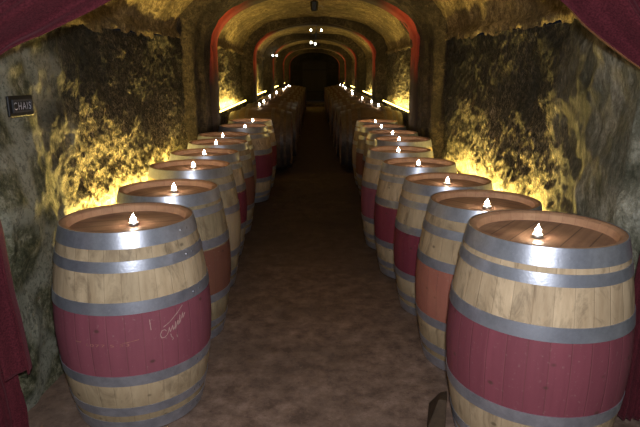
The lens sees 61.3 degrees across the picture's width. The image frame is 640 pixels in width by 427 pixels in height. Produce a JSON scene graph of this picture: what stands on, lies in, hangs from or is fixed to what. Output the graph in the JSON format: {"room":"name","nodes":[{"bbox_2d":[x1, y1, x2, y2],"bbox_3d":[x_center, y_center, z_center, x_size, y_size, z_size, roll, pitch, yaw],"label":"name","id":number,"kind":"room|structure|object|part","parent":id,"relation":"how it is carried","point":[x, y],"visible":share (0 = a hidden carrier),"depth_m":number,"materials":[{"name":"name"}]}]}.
{"room":"wine cellar","nodes":[
{"label":"wine cellar","id":0,"kind":"room"},
{"bbox_2d":[0,25,276,410],"bbox_3d":[-1.536,-3.218,14.588,0.295,2.364,28.100,0,14,0],"label":"wall","id":1,"kind":"structure","parent":0,"point":[108,106],"depth_m":3.08,"materials":[{"name":"stone"}]},
{"bbox_2d":[5,95,33,117],"bbox_3d":[-1.289,-0.464,2.329,0.018,0.088,0.200,0,14,-1],"label":"wall sign","id":2,"kind":"object","parent":1,"relation":"attached to","point":[19,105],"visible":1,"depth_m":2.31,"materials":[{"name":"black metal"}]},
{"bbox_3d":[-1.283,-0.464,2.329,0.006,0.054,0.154,0,14,-1],"label":"frame","id":3,"kind":"part","parent":2,"relation":"part of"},
{"bbox_2d":[220,100,245,112],"bbox_3d":[-1.467,-1.767,8.973,0.036,0.046,3.700,0,15,-1],"label":"tube","id":4,"kind":"object","parent":1,"relation":"attached to","point":[237,104],"visible":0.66,"depth_m":8.90,"materials":[{"name":"white plastic"}]},
{"bbox_2d":[169,0,454,158],"bbox_3d":[-0.066,-1.507,6.401,3.100,2.835,1.168,0,14,-1],"label":"arch","id":5,"kind":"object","parent":1,"relation":"attached to","point":[199,27],"depth_m":5.99,"materials":[{"name":"stone"}]},
{"bbox_2d":[276,43,351,89],"bbox_3d":[-0.215,-5.260,20.693,3.023,2.762,0.718,0,14,-1],"label":"trim","id":6,"kind":"structure","parent":1,"relation":"attached to","point":[283,54],"depth_m":20.25,"materials":[{"name":"stone"}]},
{"bbox_2d":[241,16,387,106],"bbox_3d":[-0.121,-2.729,11.067,3.079,2.797,0.615,0,14,-1],"label":"trim","id":7,"kind":"structure","parent":1,"relation":"attached to","point":[376,42],"depth_m":10.68,"materials":[{"name":"stone"}]},
{"bbox_2d":[263,33,365,95],"bbox_3d":[-0.157,-3.927,15.615,3.035,2.788,0.819,0,14,-1],"label":"trim","id":8,"kind":"structure","parent":1,"relation":"attached to","point":[277,44],"depth_m":15.13,"materials":[{"name":"stone"}]},
{"bbox_2d":[284,49,344,86],"bbox_3d":[-0.257,-6.482,25.336,2.968,2.747,0.716,0,14,-1],"label":"trim","id":9,"kind":"structure","parent":1,"relation":"attached to","point":[292,55],"depth_m":24.90,"materials":[{"name":"stone"}]},
{"bbox_2d":[290,52,338,98],"bbox_3d":[-0.289,-7.683,28.068,3.400,3.400,0.220,0,14,-1],"label":"wall","id":10,"kind":"structure","parent":0,"point":[332,65],"depth_m":28.02,"materials":[{"name":"black"}]},
{"bbox_2d":[302,60,325,100],"bbox_3d":[-0.287,-6.904,28.065,1.232,2.048,0.073,0,14,-1],"label":"door","id":11,"kind":"structure","parent":10,"relation":"in","point":[321,90],"depth_m":28.05,"materials":[{"name":"brown wood"}]},
{"bbox_2d":[62,0,576,63],"bbox_3d":[-0.153,-4.590,15.020,2.971,1.269,26.645,0,14,-1],"label":"ceiling","id":12,"kind":"structure","parent":0,"point":[464,19],"depth_m":5.33,"materials":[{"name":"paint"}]},
{"bbox_2d":[310,26,321,48],"bbox_3d":[-0.084,-3.822,11.600,0.265,0.557,0.190,0,14,-1],"label":"chandelier","id":13,"kind":"object","parent":12,"relation":"hanging from","point":[316,26],"visible":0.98,"depth_m":11.62,"materials":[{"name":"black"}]},
{"bbox_2d":[310,0,322,10],"bbox_3d":[-0.042,-2.812,7.137,0.176,0.262,0.095,0,14,-1],"label":"lantern","id":14,"kind":"object","parent":12,"relation":"hanging from","point":[314,3],"visible":1,"depth_m":7.12,"materials":[{"name":"black metal"}]},
{"bbox_3d":[-0.076,-2.758,7.150,0.110,0.152,0.095,0,14,-1],"label":"lamp shade","id":15,"kind":"part","parent":14,"relation":"part of","materials":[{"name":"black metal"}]},
{"bbox_2d":[28,101,639,426],"bbox_3d":[-0.145,-2.255,14.477,3.300,0.509,28.800,0,14,-1],"label":"floor","id":16,"kind":"structure","parent":0,"point":[314,333],"depth_m":3.28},
{"bbox_2d":[52,202,210,426],"bbox_3d":[-0.855,0.447,2.508,0.686,0.900,0.687,0,14,-1],"label":"wine barrel","id":17,"kind":"object","parent":16,"relation":"on","point":[132,304],"visible":1,"depth_m":2.24,"materials":[{"name":"brown wood"}]},
{"bbox_2d":[129,214,137,225],"bbox_3d":[-0.825,0.025,2.385,0.041,0.053,0.041,0,14,-1],"label":"tealight candle","id":18,"kind":"object","parent":17,"relation":"on","point":[133,222],"visible":1,"depth_m":2.38,"materials":[{"name":"wax"}]},
{"bbox_2d":[116,179,230,338],"bbox_3d":[-0.877,0.276,3.239,0.676,0.886,0.676,0,14,-1],"label":"wine barrel","id":19,"kind":"object","parent":16,"relation":"on","point":[203,197],"visible":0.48,"depth_m":3.10,"materials":[{"name":"brown wood"}]},
{"bbox_2d":[170,183,177,192],"bbox_3d":[-0.857,-0.152,3.166,0.041,0.053,0.041,0,14,-1],"label":"tealight candle","id":20,"kind":"object","parent":19,"relation":"on","point":[173,190],"visible":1,"depth_m":3.16,"materials":[{"name":"beige wax"}]},
{"bbox_2d":[147,159,240,286],"bbox_3d":[-0.930,0.085,3.984,0.686,0.900,0.686,1,14,3],"label":"wine barrel","id":21,"kind":"object","parent":16,"relation":"on","point":[220,172],"visible":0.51,"depth_m":3.84,"materials":[{"name":"brown wood"}]},
{"bbox_2d":[169,148,246,254],"bbox_3d":[-0.970,-0.086,4.652,0.679,0.891,0.679,0,14,-1],"label":"wine barrel","id":22,"kind":"object","parent":16,"relation":"on","point":[232,156],"visible":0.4,"depth_m":4.55,"materials":[{"name":"brown wood"}]},
{"bbox_2d":[187,138,254,233],"bbox_3d":[-0.982,-0.263,5.321,0.678,0.902,0.678,-8,16,-30],"label":"wine barrel","id":23,"kind":"object","parent":16,"relation":"on","point":[241,145],"visible":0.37,"depth_m":5.20,"materials":[{"name":"brown wood"}]},
{"bbox_2d":[197,132,255,191],"bbox_3d":[-1.044,-0.438,5.998,0.672,0.893,0.672,-12,18,-40],"label":"wine barrel","id":24,"kind":"object","parent":16,"relation":"on","point":[237,135],"visible":0.23,"depth_m":5.93,"materials":[{"name":"brown wood"}]},
{"bbox_2d":[218,123,272,202],"bbox_3d":[-0.931,-0.630,6.672,0.692,0.920,0.692,-9,16,-32],"label":"wine barrel","id":25,"kind":"object","parent":16,"relation":"on","point":[259,133],"visible":0.52,"depth_m":6.47,"materials":[{"name":"brown wood"}]},
{"bbox_2d":[228,118,276,187],"bbox_3d":[-0.938,-0.817,7.378,0.692,0.920,0.692,-7,15,-27],"label":"wine barrel","id":26,"kind":"object","parent":16,"relation":"on","point":[268,122],"visible":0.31,"depth_m":7.27,"materials":[{"name":"brown wood"}]},
{"bbox_2d":[228,106,292,168],"bbox_3d":[-0.922,-1.192,8.573,0.950,1.023,1.000,0,14,-1],"label":"lying cask","id":27,"kind":"object","parent":16,"relation":"on","point":[281,119],"visible":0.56,"depth_m":8.22,"materials":[{"name":"brown wood"}]},
{"bbox_2d":[241,102,296,156],"bbox_3d":[-0.897,-1.458,9.579,0.950,1.023,1.000,0,14,-1],"label":"lying cask","id":28,"kind":"object","parent":16,"relation":"on","point":[268,104],"visible":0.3,"depth_m":9.32,"materials":[{"name":"brown wood"}]},
{"bbox_2d":[246,99,296,111],"bbox_3d":[-0.935,-1.724,10.584,0.950,1.023,1.000,0,14,-1],"label":"lying cask","id":29,"kind":"object","parent":16,"relation":"on","point":[270,100],"visible":0.15,"depth_m":10.34,"materials":[{"name":"brown wood"}]},
{"bbox_2d":[257,96,298,140],"bbox_3d":[-0.944,-1.991,11.589,0.950,1.023,1.000,0,14,-1],"label":"lying cask","id":30,"kind":"object","parent":16,"relation":"on","point":[275,97],"visible":0.19,"depth_m":11.35,"materials":[{"name":"brown wood"}]},
{"bbox_2d":[260,94,300,135],"bbox_3d":[-0.928,-2.257,12.595,0.950,1.023,1.000,0,14,-1],"label":"lying cask","id":31,"kind":"object","parent":16,"relation":"on","point":[279,95],"visible":0.23,"depth_m":12.36,"materials":[{"name":"brown wood"}]},
{"bbox_2d":[262,93,299,97],"bbox_3d":[-0.975,-2.523,13.600,0.950,1.023,1.000,0,14,-1],"label":"lying cask","id":32,"kind":"object","parent":16,"relation":"on","point":[279,93],"visible":0.1,"depth_m":13.37,"materials":[{"name":"brown wood"}]},
{"bbox_2d":[267,91,301,126],"bbox_3d":[-0.963,-2.790,14.606,0.950,1.023,1.000,0,14,-1],"label":"lying cask","id":33,"kind":"object","parent":16,"relation":"on","point":[283,92],"visible":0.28,"depth_m":14.35,"materials":[{"name":"brown wood"}]},
{"bbox_2d":[273,90,302,122],"bbox_3d":[-0.967,-3.056,15.611,0.950,1.023,1.000,0,14,-1],"label":"lying cask","id":34,"kind":"object","parent":16,"relation":"on","point":[285,90],"visible":0.2,"depth_m":15.36,"materials":[{"name":"brown wood"}]},
{"bbox_2d":[275,88,302,92],"bbox_3d":[-1.008,-3.322,16.617,0.950,1.023,1.000,0,14,-1],"label":"lying cask","id":35,"kind":"object","parent":16,"relation":"on","point":[287,89],"visible":0.09,"depth_m":16.39,"materials":[{"name":"brown wood"}]},
{"bbox_2d":[275,87,304,116],"bbox_3d":[-0.984,-3.589,17.622,0.950,1.023,1.000,0,14,-1],"label":"lying cask","id":36,"kind":"object","parent":16,"relation":"on","point":[289,87],"visible":0.22,"depth_m":17.42,"materials":[{"name":"brown wood"}]},
{"bbox_2d":[286,85,305,109],"bbox_3d":[-1.010,-4.388,20.639,0.950,1.023,1.000,0,14,-1],"label":"lying cask","id":37,"kind":"object","parent":16,"relation":"on","point":[293,85],"visible":0.2,"depth_m":20.37,"materials":[{"name":"brown wood"}]},
{"bbox_2d":[306,103,323,106],"bbox_3d":[-0.227,-4.867,24.338,0.840,0.170,0.400,0,14,-1],"label":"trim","id":38,"kind":"structure","parent":16,"relation":"on","point":[307,104],"depth_m":24.15,"materials":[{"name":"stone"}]},
{"bbox_2d":[324,85,345,107],"bbox_3d":[0.653,-4.412,20.732,0.950,1.023,1.000,0,14,-1],"label":"lying cask","id":39,"kind":"object","parent":16,"relation":"on","point":[336,85],"visible":0.14,"depth_m":20.98,"materials":[{"name":"brown wood"}]},
{"bbox_2d":[325,86,352,114],"bbox_3d":[0.662,-3.879,18.721,0.950,1.023,1.000,0,14,-1],"label":"lying cask","id":40,"kind":"object","parent":16,"relation":"on","point":[338,86],"visible":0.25,"depth_m":18.57,"materials":[{"name":"brown wood"}]},
{"bbox_2d":[326,87,351,111],"bbox_3d":[0.696,-3.613,17.716,0.950,1.023,1.000,0,14,-1],"label":"lying cask","id":41,"kind":"object","parent":16,"relation":"on","point":[340,87],"visible":0.19,"depth_m":17.54,"materials":[{"name":"brown wood"}]},
{"bbox_2d":[328,88,353,92],"bbox_3d":[0.711,-3.347,16.711,0.950,1.023,1.000,0,14,-1],"label":"lying cask","id":42,"kind":"object","parent":16,"relation":"on","point":[342,88],"visible":0.11,"depth_m":16.51,"materials":[{"name":"brown wood"}]},
{"bbox_2d":[327,90,356,122],"bbox_3d":[0.691,-3.080,15.705,0.950,1.023,1.000,0,14,-1],"label":"lying cask","id":43,"kind":"object","parent":16,"relation":"on","point":[328,94],"visible":0.23,"depth_m":15.47,"materials":[{"name":"brown wood"}]},
{"bbox_2d":[329,91,364,125],"bbox_3d":[0.737,-2.814,14.700,0.950,1.023,1.000,0,14,-1],"label":"lying cask","id":44,"kind":"object","parent":16,"relation":"on","point":[346,91],"visible":0.16,"depth_m":14.51,"materials":[{"name":"brown wood"}]},
{"bbox_2d":[330,92,367,101],"bbox_3d":[0.730,-2.548,13.694,0.950,1.023,1.000,0,14,-1],"label":"lying cask","id":45,"kind":"object","parent":16,"relation":"on","point":[348,93],"visible":0.15,"depth_m":13.46,"materials":[{"name":"brown wood"}]},
{"bbox_2d":[330,94,371,135],"bbox_3d":[0.728,-2.281,12.688,0.950,1.023,1.000,0,14,-1],"label":"lying cask","id":46,"kind":"object","parent":16,"relation":"on","point":[350,95],"visible":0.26,"depth_m":12.43,"materials":[{"name":"brown wood"}]},
{"bbox_2d":[333,96,370,108],"bbox_3d":[0.772,-2.015,11.683,0.950,1.023,1.000,0,14,-1],"label":"lying cask","id":47,"kind":"object","parent":16,"relation":"on","point":[355,97],"visible":0.13,"depth_m":11.44,"materials":[{"name":"brown wood"}]},
{"bbox_2d":[333,99,382,147],"bbox_3d":[0.750,-1.749,10.677,0.950,1.023,1.000,0,14,-1],"label":"lying cask","id":48,"kind":"object","parent":16,"relation":"on","point":[339,104],"visible":0.2,"depth_m":10.45,"materials":[{"name":"brown wood"}]},
{"bbox_2d":[336,102,390,155],"bbox_3d":[0.770,-1.482,9.672,0.950,1.023,1.000,0,14,-1],"label":"lying cask","id":49,"kind":"object","parent":16,"relation":"on","point":[363,104],"visible":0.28,"depth_m":9.41,"materials":[{"name":"brown wood"}]},
{"bbox_2d":[339,105,402,167],"bbox_3d":[0.800,-1.216,8.667,0.950,1.023,1.000,0,14,-1],"label":"lying cask","id":50,"kind":"object","parent":16,"relation":"on","point":[348,118],"visible":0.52,"depth_m":8.31,"materials":[{"name":"brown wood"}]},
{"bbox_2d":[352,119,397,184],"bbox_3d":[0.785,-0.847,7.543,0.671,0.893,0.671,-7,16,-28],"label":"wine barrel","id":51,"kind":"object","parent":16,"relation":"on","point":[359,123],"visible":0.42,"depth_m":7.44,"materials":[{"name":"brown wood"}]},
{"bbox_2d":[356,124,405,195],"bbox_3d":[0.792,-0.670,6.876,0.671,0.893,0.671,-7,15,-27],"label":"wine barrel","id":52,"kind":"object","parent":16,"relation":"on","point":[364,129],"visible":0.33,"depth_m":6.74,"materials":[{"name":"brown wood"}]},
{"bbox_2d":[362,130,417,177],"bbox_3d":[0.819,-0.493,6.209,0.672,0.893,0.672,7,15,26],"label":"wine barrel","id":53,"kind":"object","parent":16,"relation":"on","point":[371,135],"visible":0.23,"depth_m":6.12,"materials":[{"name":"brown wood"}]},
{"bbox_2d":[361,146,431,249],"bbox_3d":[0.707,-0.147,4.912,0.668,0.878,0.668,4,14,17],"label":"wine barrel","id":54,"kind":"object","parent":16,"relation":"on","point":[376,155],"visible":0.41,"depth_m":4.75,"materials":[{"name":"brown wood"}]},
{"bbox_2d":[373,135,432,157],"bbox_3d":[0.831,-0.324,5.551,0.679,0.902,0.679,8,16,29],"label":"wine barrel","id":55,"kind":"object","parent":16,"relation":"on","point":[417,141],"visible":0.22,"depth_m":5.36,"materials":[{"name":"brown wood"}]},
{"bbox_2d":[374,157,456,278],"bbox_3d":[0.759,0.028,4.245,0.665,0.873,0.665,0,14,-1],"label":"wine barrel","id":56,"kind":"object","parent":16,"relation":"on","point":[393,172],"visible":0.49,"depth_m":4.07,"materials":[{"name":"brown wood"}]},
{"bbox_2d":[427,391,446,426],"bbox_3d":[0.527,0.852,2.427,0.079,0.149,0.218,3,14,13],"label":"wedge","id":57,"kind":"object","parent":16,"relation":"on","point":[437,406],"visible":1,"depth_m":2.33,"materials":[{"name":"brown wood"}]},
{"bbox_2d":[394,172,492,315],"bbox_3d":[0.824,0.200,3.588,0.662,0.868,0.662,0,14,-1],"label":"wine barrel","id":58,"kind":"object","parent":16,"relation":"on","point":[417,189],"visible":0.44,"depth_m":3.44,"materials":[{"name":"brown wood"}]},
{"bbox_2d":[444,177,450,184],"bbox_3d":[0.824,-0.213,3.487,0.041,0.053,0.041,0,14,-1],"label":"tealight candle","id":59,"kind":"object","parent":58,"relation":"on","point":[447,182],"visible":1,"depth_m":3.48,"materials":[{"name":"beige wax"}]},
{"bbox_2d":[415,189,541,370],"bbox_3d":[0.859,0.355,2.926,0.672,0.882,0.672,5,14,19],"label":"wine barrel","id":60,"kind":"object","parent":16,"relation":"on","point":[448,213],"visible":0.48,"depth_m":2.78,"materials":[{"name":"brown wood"}]},
{"bbox_2d":[483,198,490,208],"bbox_3d":[0.859,-0.052,2.775,0.041,0.053,0.041,0,14,-1],"label":"tealight candle","id":61,"kind":"object","parent":60,"relation":"on","point":[486,206],"visible":1,"depth_m":2.77,"materials":[{"name":"beige wax"}]},
{"bbox_2d":[446,210,635,426],"bbox_3d":[0.885,0.501,2.231,0.706,0.927,0.706,3,14,13],"label":"wine barrel","id":62,"kind":"object","parent":16,"relation":"on","point":[540,332],"visible":1,"depth_m":1.94,"materials":[{"name":"brown wood"}]},
{"bbox_2d":[532,224,542,237],"bbox_3d":[0.850,0.067,2.104,0.041,0.053,0.041,0,14,-1],"label":"tealight candle","id":63,"kind":"object","parent":62,"relation":"on","point":[537,234],"visible":1,"depth_m":2.10,"materials":[{"name":"beige wax"}]},
{"bbox_2d":[532,233,542,237],"bbox_3d":[0.850,0.086,2.109,0.041,0.013,0.041,0,14,-1],"label":"cup","id":64,"kind":"object","parent":63,"relation":"attached to","point":[535,235],"depth_m":2.10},
{"bbox_2d":[352,19,639,277],"bbox_3d":[1.232,-3.224,14.615,0.293,2.364,28.100,0,14,-1],"label":"wall","id":65,"kind":"structure","parent":0,"point":[549,114],"depth_m":3.30,"materials":[{"name":"stone"}]},
{"bbox_2d":[382,100,408,112],"bbox_3d":[1.285,-1.773,8.999,0.036,0.046,3.700,0,15,-1],"label":"tube","id":66,"kind":"object","parent":65,"relation":"attached to","point":[391,104],"visible":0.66,"depth_m":8.91,"materials":[{"name":"white plastic"}]},
{"bbox_3d":[-0.016,-1.231,1.368,3.240,1.300,1.440,0,14,-1],"label":"wall","id":67,"kind":"structure","parent":0,"visible":0},
{"bbox_2d":[0,0,110,426],"bbox_3d":[-0.790,-0.419,1.799,1.422,2.822,0.177,0,14,0],"label":"curtain","id":68,"kind":"object","parent":67,"relation":"hanging from","point":[21,21],"visible":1,"depth_m":1.94,"materials":[{"name":"red fabric"}]},
{"bbox_2d":[560,0,639,420],"bbox_3d":[0.822,-0.426,1.826,1.367,2.822,0.312,-3,14,-11],"label":"curtain","id":69,"kind":"object","parent":67,"relation":"hanging from","point":[616,23],"visible":0.77,"depth_m":1.85,"materials":[{"name":"red fabric"}]}
]}

